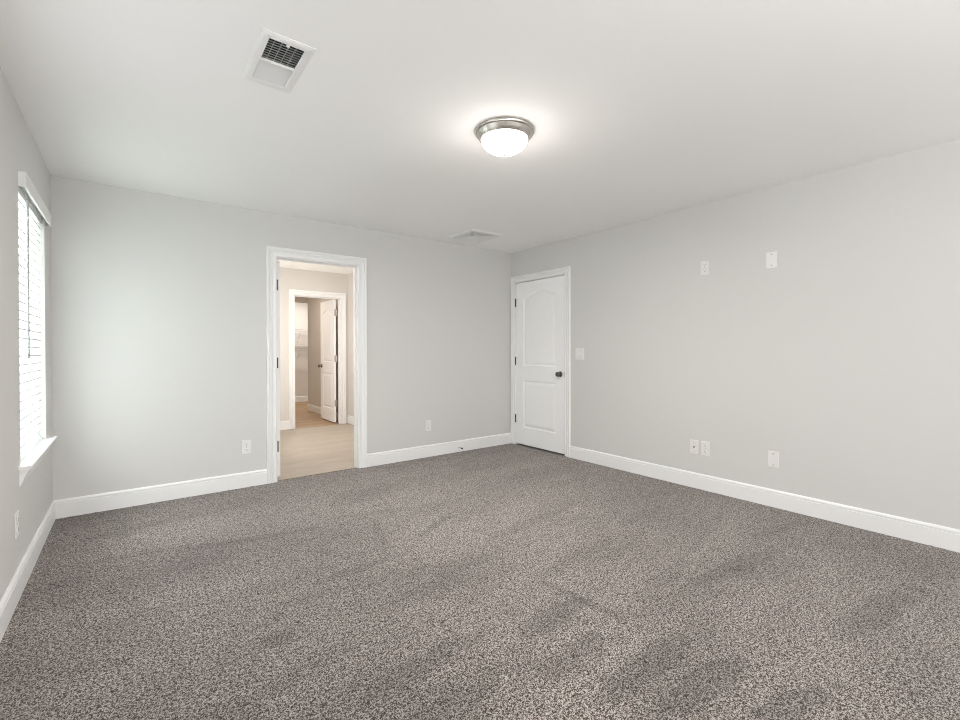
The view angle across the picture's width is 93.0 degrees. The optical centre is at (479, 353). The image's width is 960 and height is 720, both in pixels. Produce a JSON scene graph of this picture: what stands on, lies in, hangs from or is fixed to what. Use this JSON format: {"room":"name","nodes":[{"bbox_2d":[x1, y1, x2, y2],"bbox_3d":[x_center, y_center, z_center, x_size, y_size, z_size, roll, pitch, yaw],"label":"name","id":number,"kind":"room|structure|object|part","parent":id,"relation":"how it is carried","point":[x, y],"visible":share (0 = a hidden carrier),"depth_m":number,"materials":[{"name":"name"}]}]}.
{"room":"empty bedroom","nodes":[
{"label":"empty bedroom","id":0,"kind":"room"},
{"bbox_2d":[0,67,52,600],"bbox_3d":[-0.996,-0.023,0.434,0.160,2.440,6.930,0,1,-37],"label":"wall","id":1,"kind":"structure","parent":0,"point":[19,151],"depth_m":2.23,"materials":[{"name":"white paint"}]},
{"bbox_2d":[14,510,18,538],"bbox_3d":[-2.246,0.831,2.213,0.009,0.120,0.074,0,1,-37],"label":"wall outlet","id":2,"kind":"object","parent":1,"relation":"attached to","point":[16,516],"visible":1,"depth_m":2.19,"materials":[{"name":"white plastic"}]},
{"bbox_2d":[0,501,54,641],"bbox_3d":[-0.955,1.130,0.535,0.015,0.132,6.801,0,1,-37],"label":"baseboard","id":3,"kind":"structure","parent":1,"relation":"attached to","point":[10,599],"depth_m":2.30,"materials":[{"name":"white paint"}]},
{"bbox_2d":[18,206,57,486],"bbox_3d":[-2.656,-0.109,2.645,0.202,1.555,1.050,0,1,-37],"label":"window","id":4,"kind":"structure","parent":1,"relation":"in","point":[35,456],"depth_m":2.71,"materials":[{"name":"white paint"}]},
{"bbox_3d":[-2.687,-0.151,2.576,0.070,1.470,0.870,0,1,-37],"label":"frame","id":5,"kind":"part","parent":4,"relation":"part of","materials":[{"name":"white paint"}]},
{"bbox_2d":[18,171,51,460],"bbox_3d":[-2.626,-0.179,2.670,0.088,1.484,0.947,0,1,-37],"label":"window blind","id":6,"kind":"object","parent":4,"relation":"attached to","point":[30,437],"visible":0.66,"depth_m":2.64,"materials":[{"name":"white paint"}]},
{"bbox_3d":[-2.619,-0.147,2.629,0.032,1.400,0.612,0,1,-37],"label":"ladder cord","id":7,"kind":"part","parent":6,"relation":"part of","materials":[{"name":"white plastic"}]},
{"bbox_3d":[-2.619,0.555,2.633,0.046,0.016,0.854,0,1,-37],"label":"rail","id":8,"kind":"part","parent":6,"relation":"part of","materials":[{"name":"white plastic"}]},
{"bbox_3d":[-2.627,0.574,2.671,0.132,0.018,1.050,0,1,-37],"label":"sill","id":9,"kind":"part","parent":4,"relation":"part of","materials":[{"name":"white paint"}]},
{"bbox_2d":[50,175,510,499],"bbox_3d":[-1.355,-0.052,4.596,4.560,2.440,0.115,0,1,-37],"label":"wall","id":10,"kind":"structure","parent":0,"point":[158,301],"depth_m":3.83,"materials":[{"name":"white paint"}]},
{"bbox_2d":[53,469,266,518],"bbox_3d":[-2.472,1.110,3.665,1.412,0.132,0.015,0,1,-37],"label":"baseboard","id":11,"kind":"structure","parent":10,"relation":"attached to","point":[75,506],"depth_m":3.59,"materials":[{"name":"white paint"}]},
{"bbox_2d":[242,440,250,453],"bbox_3d":[-2.045,0.823,3.994,0.074,0.120,0.009,0,1,-37],"label":"wall outlet","id":12,"kind":"object","parent":10,"relation":"attached to","point":[246,444],"visible":1,"depth_m":3.99,"materials":[{"name":"white plastic"}]},
{"bbox_2d":[277,261,279,475],"bbox_3d":[-2.112,0.147,4.561,0.091,2.020,0.811,0,1,-37],"label":"door","id":13,"kind":"structure","parent":10,"relation":"in","point":[278,274],"depth_m":4.28,"materials":[{"name":"white paint"}]},
{"bbox_2d":[266,246,366,483],"bbox_3d":[-1.576,0.102,4.427,0.950,2.135,0.159,0,1,-37],"label":"trim","id":14,"kind":"structure","parent":10,"relation":"attached to","point":[359,265],"depth_m":4.41,"materials":[{"name":"white paint"}]},
{"bbox_2d":[425,420,430,430],"bbox_3d":[-0.581,0.813,5.115,0.074,0.120,0.009,0,1,-37],"label":"wall outlet","id":15,"kind":"object","parent":10,"relation":"attached to","point":[427,422],"visible":1,"depth_m":5.11,"materials":[{"name":"white plastic"}]},
{"bbox_2d":[367,433,510,466],"bbox_3d":[-0.376,1.096,5.270,1.968,0.132,0.015,0,1,-37],"label":"baseboard","id":16,"kind":"structure","parent":10,"relation":"attached to","point":[399,455],"depth_m":5.15,"materials":[{"name":"white paint"}]},
{"bbox_2d":[295,302,307,395],"bbox_3d":[-4.693,-0.087,10.229,3.415,2.440,0.110,0,1,-37],"label":"wall","id":17,"kind":"structure","parent":0,"point":[301,309],"depth_m":10.58,"materials":[{"name":"grey paint"}]},
{"bbox_2d":[295,396,307,401],"bbox_3d":[-4.648,1.067,10.192,3.200,0.132,0.015,0,1,-37],"label":"baseboard","id":18,"kind":"structure","parent":17,"relation":"attached to","point":[297,398],"depth_m":10.57,"materials":[{"name":"white paint"}]},
{"bbox_2d":[295,329,307,342],"bbox_3d":[-4.125,-0.392,10.400,2.101,0.308,0.308,0,1,-37],"label":"wire shelf","id":19,"kind":"object","parent":17,"relation":"attached to","point":[295,329],"visible":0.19,"depth_m":10.32,"materials":[{"name":"grey metal"}]},
{"bbox_2d":[295,345,307,358],"bbox_3d":[-4.125,-0.020,10.403,2.101,0.308,0.308,0,1,-37],"label":"wire shelf","id":20,"kind":"object","parent":17,"relation":"attached to","point":[295,345],"visible":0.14,"depth_m":10.31,"materials":[{"name":"grey metal"}]},
{"bbox_2d":[295,297,307,302],"bbox_3d":[-4.227,-1.151,8.558,1.905,0.290,0.100,0,1,-37],"label":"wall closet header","id":21,"kind":"structure","parent":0,"point":[297,299],"depth_m":9.04,"materials":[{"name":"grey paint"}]},
{"bbox_2d":[279,267,347,422],"bbox_3d":[-2.979,-0.066,6.923,2.198,2.440,0.115,0,1,-37],"label":"wall","id":22,"kind":"structure","parent":0,"point":[298,279],"depth_m":6.92,"materials":[{"name":"grey paint"}]},
{"bbox_2d":[280,421,288,429],"bbox_3d":[-3.305,1.091,6.598,1.042,0.132,0.015,0,1,-37],"label":"baseboard","id":23,"kind":"structure","parent":22,"relation":"attached to","point":[284,425],"depth_m":6.87,"materials":[{"name":"white paint"}]},
{"bbox_2d":[289,289,345,428],"bbox_3d":[-2.580,0.089,7.229,0.888,2.125,0.159,0,1,-37],"label":"trim","id":24,"kind":"structure","parent":22,"relation":"attached to","point":[341,297],"depth_m":7.29,"materials":[{"name":"white paint"}]},
{"bbox_2d":[318,299,336,421],"bbox_3d":[-2.573,0.126,7.730,0.161,2.015,0.670,0,1,-37],"label":"door","id":25,"kind":"structure","parent":22,"relation":"in","point":[328,311],"depth_m":7.67,"materials":[{"name":"white paint"}]},
{"bbox_2d":[278,467,356,480],"bbox_3d":[-1.555,1.169,4.410,0.770,0.006,0.011,0,1,-37],"label":"trim","id":26,"kind":"structure","parent":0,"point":[356,467],"depth_m":4.39,"materials":[{"name":"gold metal"}]},
{"bbox_2d":[308,273,353,416],"bbox_3d":[-1.928,-0.070,7.245,0.138,2.440,4.790,0,1,-37],"label":"wall","id":27,"kind":"structure","parent":0,"point":[314,321],"depth_m":8.55,"materials":[{"name":"grey paint"}]},
{"bbox_2d":[307,404,337,419],"bbox_3d":[-2.849,1.078,8.332,0.015,0.132,1.955,0,1,-37],"label":"baseboard","id":28,"kind":"structure","parent":27,"relation":"attached to","point":[312,408],"depth_m":8.70,"materials":[{"name":"white paint"}]},
{"bbox_2d":[347,415,353,424],"bbox_3d":[-1.340,1.089,6.399,0.015,0.132,2.720,0,1,-37],"label":"baseboard","id":29,"kind":"structure","parent":27,"relation":"attached to","point":[350,419],"depth_m":7.37,"materials":[{"name":"white paint"}]},
{"bbox_2d":[0,401,959,719],"bbox_3d":[-1.181,1.217,4.509,4.807,0.103,13.615,0,1,-37],"label":"floor","id":30,"kind":"structure","parent":0,"point":[510,581],"depth_m":2.14,"materials":[{"name":"carpet"}]},
{"bbox_2d":[0,0,959,273],"bbox_3d":[-1.176,-1.332,4.561,4.907,0.120,13.715,0,1,-37],"label":"ceiling","id":31,"kind":"structure","parent":0,"point":[637,110],"depth_m":2.28,"materials":[{"name":"white paint"}]},
{"bbox_2d":[242,28,315,92],"bbox_3d":[-0.878,-1.319,1.976,0.204,0.151,0.401,0,1,-37],"label":"ceiling vent","id":32,"kind":"object","parent":31,"relation":"in","point":[265,71],"visible":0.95,"depth_m":1.99,"materials":[{"name":"white metal"}]},
{"bbox_2d":[448,228,502,242],"bbox_3d":[-0.048,-1.271,4.950,0.430,0.017,0.430,0,1,-37],"label":"ceiling vent","id":33,"kind":"object","parent":31,"relation":"in","point":[473,235],"visible":1,"depth_m":4.91,"materials":[{"name":"white metal"}]},
{"bbox_3d":[-0.048,-1.265,4.950,0.110,0.003,0.110,0,1,-37],"label":"plate","id":34,"kind":"part","parent":33,"relation":"part of","materials":[{"name":"white metal"}]},
{"bbox_2d":[475,117,533,156],"bbox_3d":[0.139,-1.189,2.588,0.336,0.142,0.336,0,1,-37],"label":"ceiling light","id":35,"kind":"object","parent":31,"relation":"attached to","point":[499,136],"visible":1,"depth_m":2.50,"materials":[{"name":"silver metal"}]},
{"bbox_3d":[0.139,-1.176,2.588,0.263,0.085,0.263,0,1,-37],"label":"lamp shade","id":36,"kind":"part","parent":35,"relation":"part of","materials":[{"name":"white glass"}]},
{"bbox_2d":[511,139,959,529],"bbox_3d":[2.551,-0.047,3.150,0.115,2.440,6.930,0,1,-37],"label":"wall","id":37,"kind":"structure","parent":0,"point":[840,359],"depth_m":3.37,"materials":[{"name":"white paint"}]},
{"bbox_2d":[510,266,570,457],"bbox_3d":[0.728,0.095,5.482,0.177,2.127,0.989,0,1,-37],"label":"door","id":38,"kind":"structure","parent":37,"relation":"in","point":[540,301],"depth_m":5.42,"materials":[{"name":"white paint"}]},
{"bbox_3d":[0.891,0.240,5.176,0.063,0.064,0.064,0,1,-37],"label":"knob","id":39,"kind":"part","parent":38,"relation":"part of","materials":[{"name":"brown metal"}]},
{"bbox_2d":[576,348,583,359],"bbox_3d":[1.082,0.010,4.961,0.016,0.122,0.116,0,1,-37],"label":"light switch","id":40,"kind":"object","parent":37,"relation":"attached to","point":[579,351],"visible":1,"depth_m":4.96,"materials":[{"name":"white plastic"}]},
{"bbox_2d":[690,439,698,453],"bbox_3d":[1.858,0.814,3.958,0.013,0.120,0.074,0,1,-37],"label":"cable plate","id":41,"kind":"object","parent":37,"relation":"attached to","point":[694,444],"visible":1,"depth_m":3.96,"materials":[{"name":"white plastic"}]},
{"bbox_2d":[701,260,708,274],"bbox_3d":[1.912,-0.725,3.877,0.009,0.120,0.074,0,1,-37],"label":"wall outlet","id":42,"kind":"object","parent":37,"relation":"attached to","point":[704,264],"visible":1,"depth_m":3.87,"materials":[{"name":"white plastic"}]},
{"bbox_2d":[701,441,709,455],"bbox_3d":[1.919,0.814,3.881,0.009,0.120,0.074,0,1,-37],"label":"wall outlet","id":43,"kind":"object","parent":37,"relation":"attached to","point":[705,446],"visible":1,"depth_m":3.88,"materials":[{"name":"white plastic"}]},
{"bbox_2d":[570,446,959,552],"bbox_3d":[2.769,1.109,2.769,0.015,0.132,5.819,0,1,-37],"label":"baseboard","id":44,"kind":"structure","parent":37,"relation":"attached to","point":[947,538],"depth_m":3.35,"materials":[{"name":"white paint"}]},
{"bbox_2d":[766,251,776,268],"bbox_3d":[2.222,-0.710,3.474,0.007,0.122,0.074,0,1,-37],"label":"blank plate","id":45,"kind":"object","parent":37,"relation":"attached to","point":[771,257],"visible":1,"depth_m":3.47,"materials":[{"name":"white plastic"}]},
{"bbox_2d":[768,451,778,467],"bbox_3d":[2.234,0.809,3.472,0.007,0.122,0.074,0,1,-37],"label":"blank plate","id":46,"kind":"object","parent":37,"relation":"attached to","point":[773,457],"visible":1,"depth_m":3.47,"materials":[{"name":"white plastic"}]}
]}

